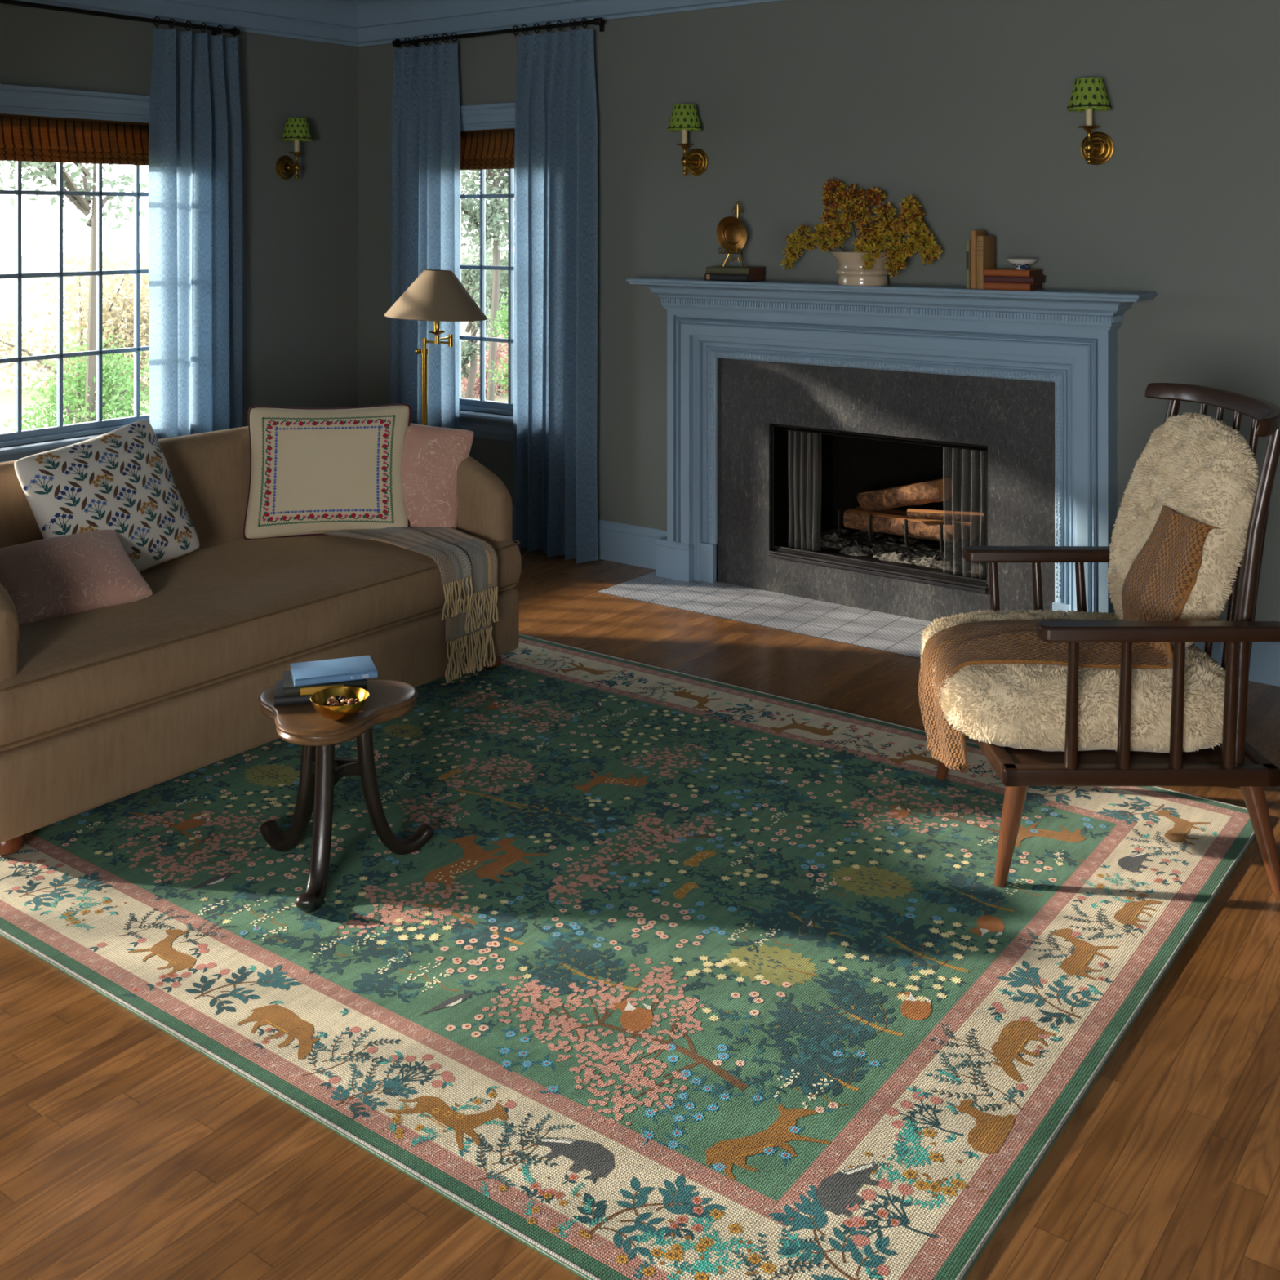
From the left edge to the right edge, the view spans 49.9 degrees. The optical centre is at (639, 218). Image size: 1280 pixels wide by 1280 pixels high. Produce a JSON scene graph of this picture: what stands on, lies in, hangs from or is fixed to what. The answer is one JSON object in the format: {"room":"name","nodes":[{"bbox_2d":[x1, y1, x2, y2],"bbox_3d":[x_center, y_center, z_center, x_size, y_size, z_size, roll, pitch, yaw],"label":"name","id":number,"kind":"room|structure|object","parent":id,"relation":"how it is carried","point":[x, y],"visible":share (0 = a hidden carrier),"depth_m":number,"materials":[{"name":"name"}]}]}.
{"room":"living room","nodes":[
{"label":"living room","id":0,"kind":"room"},
{"bbox_2d":[0,3,358,448],"bbox_3d":[-3.908,0.185,4.719,0.160,2.930,7.600,0,0,37],"label":"wall","id":1,"kind":"structure","parent":0,"point":[300,236],"depth_m":7.30,"materials":[{"name":"paint"}]},
{"bbox_2d":[0,83,150,462],"bbox_3d":[-2.658,0.274,6.353,0.220,1.729,1.560,0,0,37],"label":"window","id":2,"kind":"structure","parent":1,"relation":"in","point":[74,104],"depth_m":6.36,"materials":[{"name":"blue paint"}]},
{"bbox_2d":[0,113,148,165],"bbox_3d":[-2.642,-0.360,6.340,0.054,0.206,1.256,0,0,37],"label":"bamboo shade","id":3,"kind":"object","parent":2,"relation":"attached to","point":[23,138],"visible":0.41,"depth_m":6.36,"materials":[{"name":"brown wood"}]},
{"bbox_2d":[0,0,239,35],"bbox_3d":[-2.574,-0.942,6.284,0.118,0.070,1.727,0,0,37],"label":"curtain rod","id":4,"kind":"object","parent":1,"relation":"attached to","point":[233,31],"visible":0.94,"depth_m":6.40,"materials":[{"name":"black metal"}]},
{"bbox_2d":[148,16,243,439],"bbox_3d":[-2.143,0.336,6.758,0.094,2.604,0.551,0,0,37],"label":"linen curtain","id":5,"kind":"object","parent":4,"relation":"hanging from","point":[196,145],"visible":0.81,"depth_m":6.75,"materials":[{"name":"blue fabric"}]},
{"bbox_2d":[275,116,312,179],"bbox_3d":[-1.814,-0.369,7.256,0.178,0.324,0.160,0,0,37],"label":"wall sconce","id":6,"kind":"object","parent":1,"relation":"attached to","point":[296,130],"visible":1,"depth_m":7.24,"materials":[{"name":"green fabric"}]},
{"bbox_2d":[0,547,1279,1279],"bbox_3d":[-0.552,1.700,2.227,8.520,0.100,7.920,0,0,37],"label":"floor","id":7,"kind":"structure","parent":0,"point":[127,1152],"depth_m":2.48,"materials":[{"name":"brown wood"}]},
{"bbox_2d":[384,269,487,426],"bbox_3d":[-0.937,0.942,6.306,0.475,1.416,0.467,0,0,37],"label":"floor lamp","id":8,"kind":"object","parent":7,"relation":"on","point":[436,295],"visible":0.81,"depth_m":6.19,"materials":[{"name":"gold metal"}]},
{"bbox_2d":[429,321,444,334],"bbox_3d":[-0.929,0.476,6.303,0.074,0.112,0.074,0,0,37],"label":"socket","id":9,"kind":"object","parent":8,"relation":"attached to","point":[437,331],"depth_m":6.29,"materials":[{"name":"gold metal"}]},
{"bbox_2d":[0,634,1255,1279],"bbox_3d":[-0.210,1.645,3.737,3.050,0.011,2.417,0,0,37],"label":"area rug","id":10,"kind":"object","parent":7,"relation":"on","point":[676,975],"visible":0.82,"depth_m":3.07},
{"bbox_2d":[0,426,521,855],"bbox_3d":[-1.423,1.210,4.542,1.010,0.855,2.026,0,0,37],"label":"sofa","id":11,"kind":"object","parent":10,"relation":"on","point":[99,707],"visible":0.61,"depth_m":4.09,"materials":[{"name":"beige fabric"}]},
{"bbox_2d":[0,529,152,624],"bbox_3d":[-1.724,1.073,4.147,0.410,0.204,0.288,0,0,-42],"label":"cushion","id":12,"kind":"object","parent":11,"relation":"on","point":[48,578],"visible":0.9,"depth_m":4.09,"materials":[{"name":"fabric"}]},
{"bbox_2d":[13,418,199,572],"bbox_3d":[-1.713,0.934,4.463,0.263,0.495,0.570,0,0,24],"label":"cushion","id":13,"kind":"object","parent":11,"relation":"on","point":[121,480],"visible":0.85,"depth_m":4.41,"materials":[{"name":"white fabric"}]},
{"bbox_2d":[0,534,521,751],"bbox_3d":[-1.382,1.254,4.512,0.908,0.197,2.004,0,0,37],"label":"seat cushion","id":14,"kind":"object","parent":11,"relation":"on","point":[232,611],"depth_m":4.11,"materials":[{"name":"beige fabric"}]},
{"bbox_2d":[243,404,411,539],"bbox_3d":[-1.146,0.929,5.070,0.597,0.470,0.215,0,0,-8],"label":"cushion","id":15,"kind":"object","parent":11,"relation":"on","point":[311,469],"visible":0.95,"depth_m":5.01,"materials":[{"name":"beige fabric"}]},
{"bbox_2d":[311,526,498,683],"bbox_3d":[-0.810,1.353,4.966,0.622,0.463,0.430,0,0,37],"label":"throw blanket","id":16,"kind":"object","parent":11,"relation":"on","point":[468,564],"visible":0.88,"depth_m":4.80,"materials":[{"name":"beige fabric"}]},
{"bbox_2d":[401,422,473,528],"bbox_3d":[-0.871,0.958,5.134,0.493,0.451,0.160,0,0,1],"label":"cushion","id":17,"kind":"object","parent":11,"relation":"on","point":[432,456],"visible":0.39,"depth_m":5.08,"materials":[{"name":"fabric"}]},
{"bbox_2d":[257,680,434,911],"bbox_3d":[-0.807,1.433,3.519,0.438,0.431,0.474,0,0,37],"label":"side table","id":18,"kind":"object","parent":10,"relation":"on","point":[317,735],"visible":0.93,"depth_m":3.45,"materials":[{"name":"brown wood"}]},
{"bbox_2d":[274,680,311,706],"bbox_3d":[-0.826,1.206,3.519,0.205,0.024,0.135,0,0,-13],"label":"closed book","id":19,"kind":"object","parent":18,"relation":"on","point":[279,700],"visible":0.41,"depth_m":3.44,"materials":[{"name":"black paper"}]},
{"bbox_2d":[283,671,367,697],"bbox_3d":[-0.804,1.181,3.515,0.205,0.024,0.136,0,0,-14],"label":"closed book","id":20,"kind":"object","parent":19,"relation":"on","point":[290,690],"visible":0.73,"depth_m":3.45,"materials":[{"name":"black paper"}]},
{"bbox_2d":[289,655,377,686],"bbox_3d":[-0.786,1.159,3.529,0.205,0.018,0.139,0,0,-19],"label":"closed book","id":21,"kind":"object","parent":20,"relation":"on","point":[357,668],"visible":1,"depth_m":3.50,"materials":[{"name":"paper"}]},
{"bbox_2d":[310,686,368,720],"bbox_3d":[-0.733,1.191,3.360,0.141,0.052,0.141,0,0,37],"label":"brass bowl","id":22,"kind":"object","parent":18,"relation":"on","point":[340,713],"visible":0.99,"depth_m":3.36,"materials":[{"name":"gold metal"}]},
{"bbox_2d":[321,694,359,706],"bbox_3d":[-0.733,1.187,3.360,0.099,0.027,0.097,0,0,37],"label":"nuts","id":23,"kind":"object","parent":22,"relation":"in","point":[331,701],"visible":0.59,"depth_m":3.37,"materials":[{"name":"brown food"}]},
{"bbox_2d":[920,382,1279,893],"bbox_3d":[1.218,1.061,3.704,0.867,1.170,0.829,0,0,0],"label":"armchair","id":24,"kind":"object","parent":10,"relation":"on","point":[1184,724],"visible":0.86,"depth_m":3.42,"materials":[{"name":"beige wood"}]},
{"bbox_2d":[918,505,1221,771],"bbox_3d":[1.113,1.108,3.628,0.726,0.711,0.331,0,0,7],"label":"knit throw","id":25,"kind":"object","parent":24,"relation":"on","point":[1162,576],"visible":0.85,"depth_m":3.57,"materials":[{"name":"brown fabric"}]},
{"bbox_2d":[920,608,1225,752],"bbox_3d":[1.165,1.228,3.710,0.760,0.253,0.667,0,0,1],"label":"seat cushion","id":26,"kind":"object","parent":24,"relation":"on","point":[1013,708],"depth_m":3.41,"materials":[{"name":"beige fur"}]},
{"bbox_2d":[1106,412,1259,647],"bbox_3d":[1.451,0.829,3.710,0.282,0.601,0.591,0,0,1],"label":"cushion","id":27,"kind":"object","parent":24,"relation":"on","point":[1198,467],"depth_m":3.53,"materials":[{"name":"beige fur"}]},
{"bbox_2d":[597,571,931,658],"bbox_3d":[0.852,1.694,5.610,2.234,0.092,0.482,0,0,37],"label":"hearth","id":28,"kind":"object","parent":7,"relation":"in","point":[868,628],"visible":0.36,"depth_m":5.76,"materials":[{"name":"tile"}]},
{"bbox_2d":[358,0,1279,622],"bbox_3d":[1.760,0.185,5.343,8.520,2.930,0.160,0,0,37],"label":"wall","id":29,"kind":"structure","parent":0,"point":[957,107],"depth_m":5.64,"materials":[{"name":"paint"}]},
{"bbox_2d":[15,0,786,47],"bbox_3d":[-0.552,-1.123,2.227,8.200,0.322,7.600,0,0,37],"label":"trim","id":30,"kind":"structure","parent":29,"relation":"attached to","point":[353,23],"depth_m":7.10,"materials":[{"name":"blue paint"}]},
{"bbox_2d":[459,102,515,441],"bbox_3d":[-0.690,0.274,7.124,1.160,1.729,0.220,0,0,37],"label":"window","id":31,"kind":"structure","parent":29,"relation":"in","point":[486,116],"depth_m":7.15,"materials":[{"name":"blue paint"}]},
{"bbox_2d":[460,128,515,169],"bbox_3d":[-0.702,-0.360,7.107,0.856,0.206,0.054,0,0,37],"label":"bamboo shade","id":32,"kind":"object","parent":31,"relation":"attached to","point":[494,148],"visible":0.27,"depth_m":7.17,"materials":[{"name":"brown wood"}]},
{"bbox_2d":[391,17,604,46],"bbox_3d":[-0.729,-0.942,7.018,1.427,0.070,0.118,0,0,37],"label":"curtain rod","id":33,"kind":"object","parent":29,"relation":"attached to","point":[599,21],"visible":0.94,"depth_m":6.92,"materials":[{"name":"black metal"}]},
{"bbox_2d":[390,32,460,429],"bbox_3d":[-1.159,0.336,7.250,0.498,2.604,0.107,0,0,37],"label":"linen curtain","id":34,"kind":"object","parent":33,"relation":"hanging from","point":[425,124],"visible":0.73,"depth_m":7.22,"materials":[{"name":"blue fabric"}]},
{"bbox_2d":[511,17,598,563],"bbox_3d":[-0.450,0.336,6.722,0.545,2.604,0.120,0,0,37],"label":"linen curtain","id":35,"kind":"object","parent":33,"relation":"hanging from","point":[555,278],"visible":0.99,"depth_m":6.68,"materials":[{"name":"blue fabric"}]},
{"bbox_2d":[511,505,666,569],"bbox_3d":[-0.701,1.557,7.060,2.200,0.186,0.017,0,0,37],"label":"baseboard","id":36,"kind":"structure","parent":29,"relation":"attached to","point":[626,544],"depth_m":6.58,"materials":[{"name":"blue paint"}]},
{"bbox_2d":[667,103,707,175],"bbox_3d":[0.210,-0.359,6.284,0.160,0.324,0.178,0,0,37],"label":"wall sconce","id":37,"kind":"object","parent":29,"relation":"attached to","point":[684,118],"visible":1,"depth_m":6.26,"materials":[{"name":"green fabric"}]},
{"bbox_2d":[768,423,987,593],"bbox_3d":[1.168,1.188,6.042,1.175,0.665,0.664,0,0,37],"label":"firebox","id":38,"kind":"object","parent":29,"relation":"attached to","point":[853,464],"depth_m":6.22,"materials":[{"name":"black metal"}]},
{"bbox_2d":[787,430,821,551],"bbox_3d":[0.725,1.194,6.053,0.162,0.515,0.037,0,0,37],"label":"fire screen","id":39,"kind":"object","parent":38,"relation":"in","point":[802,520],"visible":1,"depth_m":6.05,"materials":[{"name":"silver metal"}]},
{"bbox_2d":[796,528,986,576],"bbox_3d":[1.169,1.445,6.043,0.955,0.038,0.440,0,0,37],"label":"bed","id":40,"kind":"object","parent":38,"relation":"in","point":[829,539],"visible":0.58,"depth_m":6.02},
{"bbox_2d":[843,508,960,542],"bbox_3d":[1.134,1.335,5.976,0.502,0.090,0.112,0,0,33],"label":"log","id":41,"kind":"object","parent":38,"relation":"on","point":[854,518],"visible":0.88,"depth_m":5.95,"materials":[{"name":"brown wood"}]},
{"bbox_2d":[857,477,953,511],"bbox_3d":[1.155,1.205,5.996,0.427,0.194,0.130,0,0,44],"label":"log","id":42,"kind":"object","parent":41,"relation":"on","point":[929,491],"visible":0.98,"depth_m":5.94,"materials":[{"name":"brown wood"}]},
{"bbox_2d":[906,508,984,521],"bbox_3d":[1.297,1.262,5.843,0.320,0.041,0.060,0,0,17],"label":"log","id":43,"kind":"object","parent":41,"relation":"on","point":[912,513],"visible":0.68,"depth_m":5.84,"materials":[{"name":"brown wood"}]},
{"bbox_2d":[854,506,979,539],"bbox_3d":[1.213,1.344,6.073,0.551,0.091,0.123,0,0,35],"label":"log","id":44,"kind":"object","parent":38,"relation":"on","point":[899,512],"visible":0.15,"depth_m":5.94,"materials":[{"name":"brown wood"}]},
{"bbox_2d":[942,447,986,578],"bbox_3d":[1.332,1.194,5.603,0.204,0.515,0.039,0,0,37],"label":"fire screen","id":45,"kind":"object","parent":38,"relation":"in","point":[961,514],"visible":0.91,"depth_m":5.62,"materials":[{"name":"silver metal"}]},
{"bbox_2d":[717,358,1054,622],"bbox_3d":[0.988,1.126,5.797,1.622,1.048,0.029,0,0,37],"label":"stone surround","id":46,"kind":"object","parent":29,"relation":"attached to","point":[1015,419],"visible":0.84,"depth_m":5.76,"materials":[{"name":"grey stone"}]},
{"bbox_2d":[626,276,1157,613],"bbox_3d":[0.930,0.962,5.719,2.310,1.376,0.226,0,0,37],"label":"mantelpiece","id":47,"kind":"object","parent":29,"relation":"attached to","point":[1066,338],"visible":0.98,"depth_m":5.61,"materials":[{"name":"blue paint"}]},
{"bbox_2d":[704,273,764,281],"bbox_3d":[0.418,0.258,6.081,0.225,0.030,0.146,0,0,37],"label":"closed book","id":48,"kind":"object","parent":47,"relation":"on","point":[708,277],"visible":0.91,"depth_m":6.02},
{"bbox_2d":[705,266,765,275],"bbox_3d":[0.422,0.228,6.082,0.222,0.030,0.145,0,0,37],"label":"closed book","id":49,"kind":"object","parent":48,"relation":"on","point":[748,270],"visible":0.96,"depth_m":6.03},
{"bbox_2d":[718,200,745,266],"bbox_3d":[0.428,0.067,6.111,0.123,0.294,0.110,0,0,37],"label":"plate stand","id":50,"kind":"object","parent":49,"relation":"on","point":[739,204],"visible":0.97,"depth_m":6.10,"materials":[{"name":"gold metal"}]},
{"bbox_2d":[716,216,746,252],"bbox_3d":[0.407,0.069,6.083,0.160,0.158,0.032,0,0,37],"label":"brass plate","id":51,"kind":"object","parent":50,"relation":"on","point":[731,233],"visible":1,"depth_m":6.09,"materials":[{"name":"gold metal"}]},
{"bbox_2d":[831,250,891,285],"bbox_3d":[0.925,0.205,5.714,0.263,0.137,0.263,0,0,37],"label":"ceramic urn","id":52,"kind":"object","parent":47,"relation":"on","point":[850,273],"visible":0.8,"depth_m":5.62,"materials":[{"name":"beige ceramic"}]},
{"bbox_2d":[779,224,834,270],"bbox_3d":[0.757,0.121,5.793,0.367,0.198,0.097,0,0,37],"label":"branch","id":53,"kind":"object","parent":52,"relation":"in","point":[792,248],"visible":0.99,"depth_m":5.85,"materials":[{"name":"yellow plant"}]},
{"bbox_2d":[811,206,852,253],"bbox_3d":[0.807,0.077,5.767,0.119,0.257,0.238,0,0,-41],"label":"branch","id":54,"kind":"object","parent":52,"relation":"in","point":[834,237],"visible":1,"depth_m":5.76,"materials":[{"name":"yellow plant"}]},
{"bbox_2d":[819,177,863,239],"bbox_3d":[0.844,0.013,5.762,0.135,0.381,0.233,0,0,-44],"label":"branch","id":55,"kind":"object","parent":52,"relation":"in","point":[848,201],"visible":0.99,"depth_m":5.74,"materials":[{"name":"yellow plant"}]},
{"bbox_2d":[849,186,886,240],"bbox_3d":[0.942,0.034,5.684,0.142,0.340,0.165,0,0,-14],"label":"branch","id":56,"kind":"object","parent":52,"relation":"in","point":[871,195],"visible":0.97,"depth_m":5.68,"materials":[{"name":"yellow plant"}]},
{"bbox_2d":[856,241,882,270],"bbox_3d":[0.918,0.151,5.616,0.100,0.120,0.176,0,0,-24],"label":"branch","id":57,"kind":"object","parent":52,"relation":"in","point":[868,264],"visible":1,"depth_m":5.57,"materials":[{"name":"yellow plant"}]},
{"bbox_2d":[850,201,906,252],"bbox_3d":[0.985,0.066,5.631,0.212,0.278,0.163,0,0,37],"label":"branch","id":58,"kind":"object","parent":52,"relation":"in","point":[880,233],"visible":0.98,"depth_m":5.61,"materials":[{"name":"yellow plant"}]},
{"bbox_2d":[882,238,912,277],"bbox_3d":[0.988,0.159,5.599,0.241,0.162,0.116,0,0,37],"label":"branch","id":59,"kind":"object","parent":52,"relation":"in","point":[899,252],"visible":0.99,"depth_m":5.54,"materials":[{"name":"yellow plant"}]},
{"bbox_2d":[884,194,928,252],"bbox_3d":[1.042,0.053,5.634,0.287,0.306,0.107,0,0,37],"label":"branch","id":60,"kind":"object","parent":52,"relation":"in","point":[909,214],"visible":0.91,"depth_m":5.58,"materials":[{"name":"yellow plant"}]},
{"bbox_2d":[884,222,943,265],"bbox_3d":[1.056,0.107,5.592,0.360,0.197,0.102,0,0,37],"label":"branch","id":61,"kind":"object","parent":52,"relation":"in","point":[928,247],"visible":0.99,"depth_m":5.52,"materials":[{"name":"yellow plant"}]},
{"bbox_2d":[626,276,1157,302],"bbox_3d":[0.930,0.287,5.719,2.310,0.028,0.226,0,0,37],"label":"shelf","id":62,"kind":"object","parent":47,"relation":"attached to","point":[904,291],"depth_m":5.57,"materials":[{"name":"blue paint"}]},
{"bbox_2d":[965,240,970,288],"bbox_3d":[1.304,0.180,5.411,0.016,0.186,0.086,0,0,37],"label":"book","id":63,"kind":"object","parent":47,"relation":"on","point":[967,242],"visible":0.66,"depth_m":5.38,"materials":[{"name":"beige paper"}]},
{"bbox_2d":[970,230,986,288],"bbox_3d":[1.327,0.160,5.406,0.022,0.226,0.105,0,0,37],"label":"book","id":64,"kind":"object","parent":47,"relation":"on","point":[979,233],"visible":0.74,"depth_m":5.36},
{"bbox_2d":[976,235,995,288],"bbox_3d":[1.355,0.170,5.397,0.029,0.206,0.126,0,0,37],"label":"book","id":65,"kind":"object","parent":47,"relation":"on","point":[985,245],"visible":0.81,"depth_m":5.36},
{"bbox_2d":[982,282,1043,290],"bbox_3d":[1.445,0.260,5.327,0.186,0.026,0.145,0,0,37],"label":"closed book","id":66,"kind":"object","parent":47,"relation":"on","point":[991,286],"visible":0.9,"depth_m":5.27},
{"bbox_2d":[983,275,1045,284],"bbox_3d":[1.450,0.234,5.324,0.196,0.026,0.145,0,0,35],"label":"closed book","id":67,"kind":"object","parent":66,"relation":"on","point":[999,279],"visible":0.88,"depth_m":5.27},
{"bbox_2d":[983,268,1043,276],"bbox_3d":[1.445,0.208,5.327,0.182,0.024,0.140,0,0,38],"label":"closed book","id":68,"kind":"object","parent":67,"relation":"on","point":[991,272],"visible":0.98,"depth_m":5.28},
{"bbox_2d":[1005,258,1038,269],"bbox_3d":[1.474,0.176,5.313,0.120,0.040,0.120,0,0,37],"label":"footed bowl","id":69,"kind":"object","parent":68,"relation":"on","point":[1020,264],"visible":1,"depth_m":5.28,"materials":[{"name":"white ceramic"}]},
{"bbox_2d":[1066,76,1114,164],"bbox_3d":[1.694,-0.366,5.182,0.160,0.324,0.178,0,0,37],"label":"wall sconce","id":70,"kind":"object","parent":29,"relation":"attached to","point":[1089,95],"visible":1,"depth_m":5.16,"materials":[{"name":"green fabric"}]},
{"bbox_2d":[1195,641,1279,686],"bbox_3d":[3.410,1.557,4.008,3.960,0.186,0.017,0,0,37],"label":"baseboard","id":71,"kind":"structure","parent":29,"relation":"attached to","point":[1264,664],"depth_m":4.89,"materials":[{"name":"blue paint"}]},
{"label":"outside","id":72,"kind":"structure","parent":0,"visible":0},
{"bbox_2d":[0,251,514,433],"bbox_3d":[-7.664,2.210,24.692,110.000,0.120,100.000,0,0,37],"label":"ground","id":73,"kind":"structure","parent":72,"point":[7,264],"depth_m":29.08,"materials":[{"name":"white"}]},
{"bbox_2d":[40,419,79,427],"bbox_3d":[-3.953,1.850,9.919,1.324,0.696,1.261,0,0,18],"label":"flowering shrub","id":74,"kind":"object","parent":73,"relation":"on","point":[73,421],"visible":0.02,"depth_m":10.20,"materials":[{"name":"grey plant"}]},
{"bbox_2d":[0,160,148,422],"bbox_3d":[-5.213,-0.033,12.551,2.183,4.371,2.207,0,0,37],"label":"tree","id":75,"kind":"object","parent":73,"relation":"on","point":[82,203],"visible":0.22,"depth_m":12.59,"materials":[{"name":"grey plant"}]},
{"bbox_2d":[0,218,149,397],"bbox_3d":[-7.127,1.127,17.054,4.489,2.247,2.876,0,0,-9],"label":"shrub","id":76,"kind":"object","parent":73,"relation":"on","point":[126,334],"visible":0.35,"depth_m":16.73,"materials":[{"name":"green plant"}]},
{"bbox_2d":[2,324,149,431],"bbox_3d":[-5.143,1.603,12.877,2.047,1.195,1.538,0,0,19],"label":"shrub","id":77,"kind":"object","parent":73,"relation":"on","point":[78,399],"visible":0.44,"depth_m":12.91,"materials":[{"name":"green plant"}]},
{"bbox_2d":[461,251,507,399],"bbox_3d":[-1.926,1.256,15.758,0.989,1.808,0.758,0,0,37],"label":"tree","id":78,"kind":"object","parent":73,"relation":"on","point":[468,348],"visible":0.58,"depth_m":15.69,"materials":[{"name":"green plant"}]},
{"bbox_2d":[461,326,507,398],"bbox_3d":[-1.927,1.681,17.025,1.692,1.051,1.783,0,0,37],"label":"flowering shrub","id":79,"kind":"object","parent":73,"relation":"on","point":[477,385],"visible":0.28,"depth_m":16.64,"materials":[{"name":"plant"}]},
{"bbox_2d":[461,168,514,400],"bbox_3d":[-1.657,-0.114,14.724,2.035,4.533,2.686,0,0,44],"label":"tree","id":80,"kind":"object","parent":73,"relation":"on","point":[493,209],"visible":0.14,"depth_m":14.73,"materials":[{"name":"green plant"}]},
{"bbox_2d":[461,173,514,335],"bbox_3d":[-1.632,0.103,21.242,3.348,4.172,3.596,0,0,6],"label":"tree","id":81,"kind":"object","parent":73,"relation":"on","point":[504,273],"visible":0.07,"depth_m":21.18,"materials":[{"name":"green plant"}]},
{"bbox_2d":[478,284,507,395],"bbox_3d":[-1.149,1.311,13.083,0.978,1.700,0.998,0,0,37],"label":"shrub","id":82,"kind":"object","parent":73,"relation":"on","point":[501,324],"visible":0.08,"depth_m":13.09,"materials":[{"name":"green plant"}]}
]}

